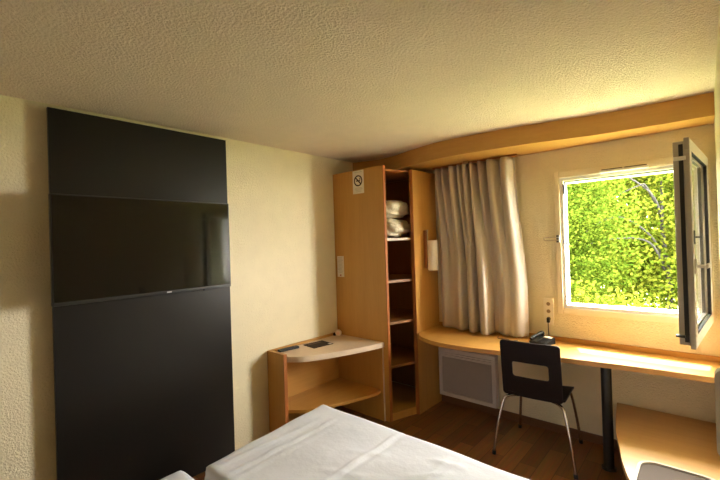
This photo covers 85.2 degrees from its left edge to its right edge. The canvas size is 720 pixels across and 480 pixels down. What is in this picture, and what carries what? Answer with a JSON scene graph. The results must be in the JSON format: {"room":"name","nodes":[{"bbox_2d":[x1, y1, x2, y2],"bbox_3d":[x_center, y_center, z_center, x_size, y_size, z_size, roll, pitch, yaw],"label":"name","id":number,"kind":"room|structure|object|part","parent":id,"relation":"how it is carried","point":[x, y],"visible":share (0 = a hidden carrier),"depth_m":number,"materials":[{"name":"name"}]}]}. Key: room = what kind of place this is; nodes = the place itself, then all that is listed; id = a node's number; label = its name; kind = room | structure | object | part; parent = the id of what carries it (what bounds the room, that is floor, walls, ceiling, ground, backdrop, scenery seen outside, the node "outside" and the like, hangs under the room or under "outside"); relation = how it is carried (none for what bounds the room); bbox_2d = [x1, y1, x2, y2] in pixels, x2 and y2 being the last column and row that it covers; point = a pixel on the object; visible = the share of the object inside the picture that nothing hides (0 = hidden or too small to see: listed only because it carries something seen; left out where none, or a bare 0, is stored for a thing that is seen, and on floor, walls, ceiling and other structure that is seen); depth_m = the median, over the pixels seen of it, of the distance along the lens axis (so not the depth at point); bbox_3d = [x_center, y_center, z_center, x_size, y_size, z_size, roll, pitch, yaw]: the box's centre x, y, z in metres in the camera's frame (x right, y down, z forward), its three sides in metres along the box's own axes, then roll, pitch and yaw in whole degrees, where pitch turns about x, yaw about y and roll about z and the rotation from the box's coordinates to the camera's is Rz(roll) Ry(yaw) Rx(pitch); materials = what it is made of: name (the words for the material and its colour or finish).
{"room":"hotel room","nodes":[
{"label":"hotel room","id":0,"kind":"room"},
{"bbox_2d":[0,95,352,479],"bbox_3d":[-1.368,0.440,2.715,0.150,2.435,4.780,-2,0,41],"label":"wall","id":1,"kind":"structure","parent":0,"point":[280,201],"depth_m":3.06,"materials":[{"name":"beige paint"}]},
{"bbox_2d":[46,107,234,479],"bbox_3d":[-1.353,0.448,2.566,0.070,2.377,1.065,-2,0,41],"label":"board","id":2,"kind":"object","parent":1,"relation":"attached to","point":[143,386],"visible":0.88,"depth_m":2.47,"materials":[{"name":"black wood"}]},
{"bbox_2d":[48,193,230,306],"bbox_3d":[-1.327,0.050,2.496,0.084,0.614,1.044,-2,0,41],"label":"television","id":3,"kind":"object","parent":2,"relation":"attached to","point":[103,248],"visible":1,"depth_m":2.38,"materials":[{"name":"plastic"}]},
{"bbox_2d":[0,0,719,162],"bbox_3d":[0.163,-0.909,1.330,4.350,0.150,4.780,-2,0,41],"label":"ceiling","id":4,"kind":"structure","parent":0,"point":[353,81],"depth_m":1.82,"materials":[{"name":"paint"}]},
{"bbox_2d":[353,92,714,171],"bbox_3d":[1.080,-0.780,3.290,2.816,0.141,0.470,-2,0,41],"label":"curtain valance","id":5,"kind":"object","parent":4,"relation":"attached to","point":[697,110],"visible":0.83,"depth_m":2.86,"materials":[{"name":"brown wood"}]},
{"bbox_2d":[432,154,516,168],"bbox_3d":[0.981,-0.691,3.491,0.800,0.030,0.092,-2,0,41],"label":"rail","id":6,"kind":"object","parent":5,"relation":"attached to","point":[464,162],"visible":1,"depth_m":3.47,"materials":[{"name":"brown wood"}]},
{"bbox_2d":[435,156,528,337],"bbox_3d":[1.039,0.066,3.496,0.818,1.517,0.160,-2,0,41],"label":"curtain","id":7,"kind":"object","parent":6,"relation":"hanging from","point":[484,287],"visible":1,"depth_m":3.46,"materials":[{"name":"beige fabric"}]},
{"bbox_2d":[192,401,626,479],"bbox_3d":[0.244,1.650,1.317,4.350,0.100,4.780,-2,0,41],"label":"floor","id":8,"kind":"structure","parent":0,"point":[530,452],"depth_m":3.03,"materials":[{"name":"laminate"}]},
{"bbox_2d":[160,470,194,479],"bbox_3d":[-0.436,1.365,1.048,1.915,0.509,0.805,-2,0,41],"label":"bed","id":9,"kind":"object","parent":8,"relation":"on","point":[179,475],"visible":1,"depth_m":1.88,"materials":[{"name":"white fabric"}]},
{"bbox_2d":[267,333,385,431],"bbox_3d":[-0.267,1.265,3.366,0.585,0.722,0.829,-2,0,41],"label":"shelf","id":10,"kind":"object","parent":8,"relation":"on","point":[348,372],"visible":0.88,"depth_m":3.47,"materials":[{"name":"brown wood"}]},
{"bbox_3d":[-0.670,1.277,3.189,0.216,0.722,0.030,-2,0,41],"label":"panel","id":11,"kind":"part","parent":10,"relation":"part of","materials":[{"name":"brown wood"}]},
{"bbox_2d":[278,345,298,351],"bbox_3d":[-0.609,0.927,3.337,0.190,0.020,0.048,-2,0,-42],"label":"remote control","id":12,"kind":"object","parent":10,"relation":"on","point":[295,346],"visible":1,"depth_m":3.31,"materials":[{"name":"black plastic"}]},
{"bbox_3d":[-0.470,1.273,3.566,0.015,0.722,0.797,-2,0,41],"label":"panel","id":13,"kind":"part","parent":10,"relation":"part of","materials":[{"name":"brown wood"}]},
{"bbox_2d":[304,340,332,348],"bbox_3d":[-0.372,0.928,3.481,0.210,0.004,0.170,-2,0,-42],"label":"leaflet","id":14,"kind":"object","parent":10,"relation":"on","point":[321,343],"visible":1,"depth_m":3.47,"materials":[{"name":"grey paper"}]},
{"bbox_3d":[-0.263,1.364,3.373,0.544,0.025,0.779,-2,0,41],"label":"shelf","id":15,"kind":"part","parent":10,"relation":"part of","materials":[{"name":"brown wood"}]},
{"bbox_2d":[333,329,341,335],"bbox_3d":[-0.218,0.895,3.783,0.088,0.062,0.065,-2,0,41],"label":"round device","id":16,"kind":"object","parent":10,"relation":"on","point":[338,332],"visible":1,"depth_m":3.76,"materials":[{"name":"plastic"}]},
{"bbox_3d":[0.004,1.292,3.668,0.555,0.655,0.016,-2,0,41],"label":"panel","id":17,"kind":"part","parent":10,"relation":"part of","materials":[{"name":"brown wood"}]},
{"bbox_2d":[204,404,528,479],"bbox_3d":[0.197,1.346,1.704,2.026,0.514,0.948,-2,0,41],"label":"bed","id":18,"kind":"object","parent":8,"relation":"on","point":[325,442],"visible":1,"depth_m":2.01,"materials":[{"name":"white fabric"}]},
{"bbox_2d":[333,165,441,421],"bbox_3d":[0.272,0.474,3.885,0.748,2.275,0.690,-2,0,41],"label":"wardrobe","id":19,"kind":"object","parent":8,"relation":"on","point":[386,293],"visible":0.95,"depth_m":3.71,"materials":[{"name":"brown wood"}]},
{"bbox_2d":[337,256,343,276],"bbox_3d":[-0.189,0.259,3.826,0.087,0.203,0.003,-2,0,41],"label":"card","id":20,"kind":"object","parent":19,"relation":"attached to","point":[340,259],"visible":1,"depth_m":3.83,"materials":[{"name":"white paper"}]},
{"bbox_2d":[352,170,363,193],"bbox_3d":[-0.017,-0.541,3.655,0.136,0.216,0.003,-2,0,41],"label":"no smoking sign","id":21,"kind":"object","parent":19,"relation":"attached to","point":[358,176],"visible":1,"depth_m":3.65,"materials":[{"name":"white paper"}]},
{"bbox_3d":[0.008,0.481,3.679,0.625,2.275,0.030,-2,0,41],"label":"panel","id":22,"kind":"part","parent":19,"relation":"part of","materials":[{"name":"brown wood"}]},
{"bbox_3d":[0.236,-0.631,3.903,0.692,0.016,0.642,-2,0,41],"label":"panel","id":23,"kind":"part","parent":19,"relation":"part of","materials":[{"name":"brown wood"}]},
{"bbox_2d":[387,218,410,237],"bbox_3d":[0.248,-0.107,3.776,0.442,0.184,0.410,-2,0,41],"label":"pillow","id":24,"kind":"object","parent":19,"relation":"on","point":[395,228],"visible":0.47,"depth_m":3.63,"materials":[{"name":"fabric"}]},
{"bbox_2d":[386,200,409,218],"bbox_3d":[0.240,-0.290,3.801,0.454,0.180,0.417,-2,0,41],"label":"pillow","id":25,"kind":"object","parent":24,"relation":"on","point":[394,209],"visible":0.41,"depth_m":3.65,"materials":[{"name":"fabric"}]},
{"bbox_2d":[388,273,411,280],"bbox_3d":[0.269,0.377,3.898,0.692,0.022,0.642,-2,0,41],"label":"shelf","id":26,"kind":"object","parent":19,"relation":"attached to","point":[391,276],"depth_m":3.83,"materials":[{"name":"brown wood"}]},
{"bbox_3d":[0.489,0.454,4.144,0.692,2.163,0.012,-2,0,41],"label":"panel","id":27,"kind":"part","parent":19,"relation":"part of","materials":[{"name":"brown wood"}]},
{"bbox_2d":[389,308,412,321],"bbox_3d":[0.280,0.752,3.896,0.692,0.022,0.642,-2,0,41],"label":"shelf","id":28,"kind":"object","parent":19,"relation":"attached to","point":[396,314],"depth_m":3.85,"materials":[{"name":"brown wood"}]},
{"bbox_2d":[391,344,414,365],"bbox_3d":[0.293,1.144,3.894,0.692,0.022,0.642,-2,0,41],"label":"shelf","id":29,"kind":"object","parent":19,"relation":"attached to","point":[401,354],"depth_m":3.84,"materials":[{"name":"brown wood"}]},
{"bbox_3d":[0.635,0.473,3.757,0.034,2.253,0.401,-2,0,41],"label":"panel","id":30,"kind":"part","parent":19,"relation":"part of","materials":[{"name":"brown wood"}]},
{"bbox_2d":[423,230,437,270],"bbox_3d":[0.665,0.095,3.680,0.133,0.385,0.092,-2,0,41],"label":"wall lamp","id":31,"kind":"object","parent":19,"relation":"attached to","point":[430,246],"visible":1,"depth_m":3.64,"materials":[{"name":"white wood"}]},
{"bbox_3d":[0.682,0.142,3.666,0.092,0.279,0.092,-2,0,41],"label":"lamp shade","id":32,"kind":"part","parent":31,"relation":"part of","materials":[{"name":"white fabric"}]},
{"bbox_2d":[492,339,582,479],"bbox_3d":[1.351,1.146,2.944,0.567,0.857,0.546,-2,0,37],"label":"desk chair","id":33,"kind":"object","parent":8,"relation":"on","point":[552,391],"visible":1,"depth_m":2.76,"materials":[{"name":"black plastic"}]},
{"bbox_3d":[1.081,1.356,2.906,0.206,0.429,0.022,-2,0,-3],"label":"leg","id":34,"kind":"part","parent":33,"relation":"part of","materials":[{"name":"silver metal"}]},
{"bbox_3d":[1.332,1.351,3.202,0.028,0.426,0.185,-2,0,0],"label":"leg","id":35,"kind":"part","parent":33,"relation":"part of","materials":[{"name":"silver metal"}]},
{"bbox_3d":[1.203,0.924,2.765,0.400,0.406,0.070,-2,0,37],"label":"backrest","id":36,"kind":"part","parent":33,"relation":"part of","materials":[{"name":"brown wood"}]},
{"bbox_3d":[1.351,1.129,2.944,0.410,0.066,0.430,-2,0,37],"label":"seat","id":37,"kind":"part","parent":33,"relation":"part of","materials":[{"name":"black plastic"}]},
{"bbox_3d":[1.394,1.345,2.666,0.022,0.429,0.206,-2,0,-12],"label":"leg","id":38,"kind":"part","parent":33,"relation":"part of","materials":[{"name":"silver metal"}]},
{"bbox_3d":[1.615,1.341,2.985,0.185,0.426,0.028,-2,0,-15],"label":"leg","id":39,"kind":"part","parent":33,"relation":"part of","materials":[{"name":"silver metal"}]},
{"bbox_2d":[419,322,719,471],"bbox_3d":[1.380,1.179,2.983,2.065,0.785,0.599,-2,0,41],"label":"desk","id":40,"kind":"object","parent":8,"relation":"on","point":[606,356],"visible":0.91,"depth_m":2.68,"materials":[{"name":"brown wood"}]},
{"bbox_2d":[529,317,555,344],"bbox_3d":[1.470,0.727,3.116,0.218,0.185,0.143,-2,0,-28],"label":"telephone","id":41,"kind":"object","parent":40,"relation":"on","point":[538,338],"visible":1,"depth_m":3.10,"materials":[{"name":"black plastic"}]},
{"bbox_2d":[419,325,719,382],"bbox_3d":[1.364,0.839,2.979,2.065,0.034,0.583,-2,0,41],"label":"countertop","id":42,"kind":"structure","parent":40,"relation":"on","point":[440,336],"depth_m":2.73,"materials":[{"name":"brown wood"}]},
{"bbox_3d":[1.690,1.196,2.672,0.064,0.704,0.064,-2,0,41],"label":"leg","id":43,"kind":"part","parent":40,"relation":"part of","materials":[{"name":"black metal"}]},
{"bbox_3d":[1.701,1.554,2.670,0.090,0.012,0.090,-2,0,41],"label":"foot plate","id":44,"kind":"part","parent":40,"relation":"part of","materials":[{"name":"black metal"}]},
{"bbox_2d":[616,403,719,479],"bbox_3d":[1.705,1.377,2.225,0.585,0.362,1.284,-2,0,41],"label":"bench","id":45,"kind":"object","parent":8,"relation":"on","point":[652,444],"visible":0.99,"depth_m":2.29,"materials":[{"name":"brown wood"}]},
{"bbox_2d":[390,124,719,439],"bbox_3d":[1.817,0.340,3.034,4.200,2.435,0.080,-2,0,41],"label":"wall","id":46,"kind":"structure","parent":0,"point":[693,399],"depth_m":3.01,"materials":[{"name":"beige paint"}]},
{"bbox_2d":[438,347,499,408],"bbox_3d":[1.008,1.268,3.666,0.567,0.458,0.073,-2,0,41],"label":"radiator","id":47,"kind":"object","parent":46,"relation":"attached to","point":[473,377],"visible":1,"depth_m":3.62,"materials":[{"name":"white metal"}]},
{"bbox_2d":[442,395,618,448],"bbox_3d":[1.588,1.534,3.201,2.068,0.065,0.014,-2,0,41],"label":"baseboard","id":48,"kind":"structure","parent":46,"relation":"attached to","point":[587,436],"depth_m":3.31,"materials":[{"name":"brown wood"}]},
{"bbox_2d":[543,298,553,324],"bbox_3d":[1.550,0.583,3.207,0.079,0.214,0.021,-2,0,41],"label":"wall socket","id":49,"kind":"object","parent":46,"relation":"attached to","point":[548,303],"visible":0.99,"depth_m":3.20,"materials":[{"name":"beige plastic"}]},
{"bbox_2d":[567,171,672,183],"bbox_3d":[2.062,-0.635,3.036,1.042,0.270,0.280,-2,0,41],"label":"box","id":50,"kind":"object","parent":46,"relation":"attached to","point":[670,171],"depth_m":3.13,"materials":[{"name":"white plastic"}]},
{"bbox_2d":[543,137,715,349],"bbox_3d":[1.648,0.018,2.595,1.032,1.139,0.920,-2,0,41],"label":"window","id":51,"kind":"structure","parent":46,"relation":"in","point":[695,314],"depth_m":2.50,"materials":[{"name":"white plastic"}]},
{"bbox_3d":[1.956,0.013,2.890,0.842,1.040,0.069,-2,0,41],"label":"frame","id":52,"kind":"part","parent":51,"relation":"part of","materials":[{"name":"white plastic"}]},
{"bbox_2d":[599,164,648,173],"bbox_3d":[1.915,-0.518,2.849,0.300,0.026,0.033,-2,0,41],"label":"vent grille","id":53,"kind":"object","parent":51,"relation":"attached to","point":[622,168],"depth_m":2.85,"materials":[{"name":"white plastic"}]},
{"bbox_3d":[1.951,0.009,2.280,0.830,1.074,0.068,-2,0,-44],"label":"sash","id":54,"kind":"part","parent":51,"relation":"part of","materials":[{"name":"plastic"}]},
{"bbox_3d":[1.951,0.009,2.280,0.706,0.950,0.020,-2,0,-44],"label":"glass pane","id":55,"kind":"part","parent":51,"relation":"part of","materials":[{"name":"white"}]},
{"bbox_3d":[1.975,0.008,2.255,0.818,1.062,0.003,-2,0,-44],"label":"sash","id":56,"kind":"part","parent":51,"relation":"part of","materials":[{"name":"white plastic"}]},
{"bbox_3d":[1.757,0.132,2.005,0.135,0.075,0.056,-2,0,-44],"label":"sash handle","id":57,"kind":"part","parent":51,"relation":"part of","materials":[{"name":"plastic"}]},
{"bbox_2d":[714,4,719,260],"bbox_3d":[1.493,0.343,1.491,0.120,2.435,2.660,-2,0,41],"label":"wall","id":58,"kind":"structure","parent":0,"point":[717,73],"depth_m":2.04,"materials":[{"name":"beige paint"}]},
{"bbox_2d":[714,367,719,455],"bbox_3d":[1.258,0.597,1.347,0.050,0.310,0.045,-2,0,41],"label":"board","id":59,"kind":"object","parent":58,"relation":"attached to","point":[717,371],"visible":1,"depth_m":1.34,"materials":[{"name":"brown wood"}]},
{"label":"outside","id":60,"kind":"structure","parent":0,"visible":0},
{"bbox_3d":[9.008,2.055,12.749,30.000,0.150,23.900,-2,0,41],"label":"ground","id":61,"kind":"structure","parent":60,"visible":0},
{"bbox_2d":[567,178,668,305],"bbox_3d":[3.552,-0.550,8.369,4.806,5.406,1.686,-2,0,45],"label":"tree","id":62,"kind":"object","parent":61,"relation":"on","point":[572,206],"visible":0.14,"depth_m":7.33,"materials":[{"name":"green plant"}]},
{"bbox_2d":[567,173,677,309],"bbox_3d":[6.532,-0.974,8.229,5.530,6.063,1.977,-2,0,40],"label":"tree","id":63,"kind":"object","parent":61,"relation":"on","point":[663,257],"visible":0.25,"depth_m":8.28,"materials":[{"name":"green plant"}]},
{"bbox_2d":[567,173,677,309],"bbox_3d":[6.978,-1.422,11.496,10.496,7.123,3.341,-2,0,41],"label":"tree","id":64,"kind":"object","parent":61,"relation":"on","point":[658,188],"visible":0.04,"depth_m":10.18,"materials":[{"name":"green plant"}]},
{"bbox_2d":[570,280,676,309],"bbox_3d":[3.478,0.921,6.841,4.034,2.454,1.233,-2,0,44],"label":"tree","id":65,"kind":"object","parent":61,"relation":"on","point":[579,291],"visible":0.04,"depth_m":6.32,"materials":[{"name":"yellow plant"}]}
]}

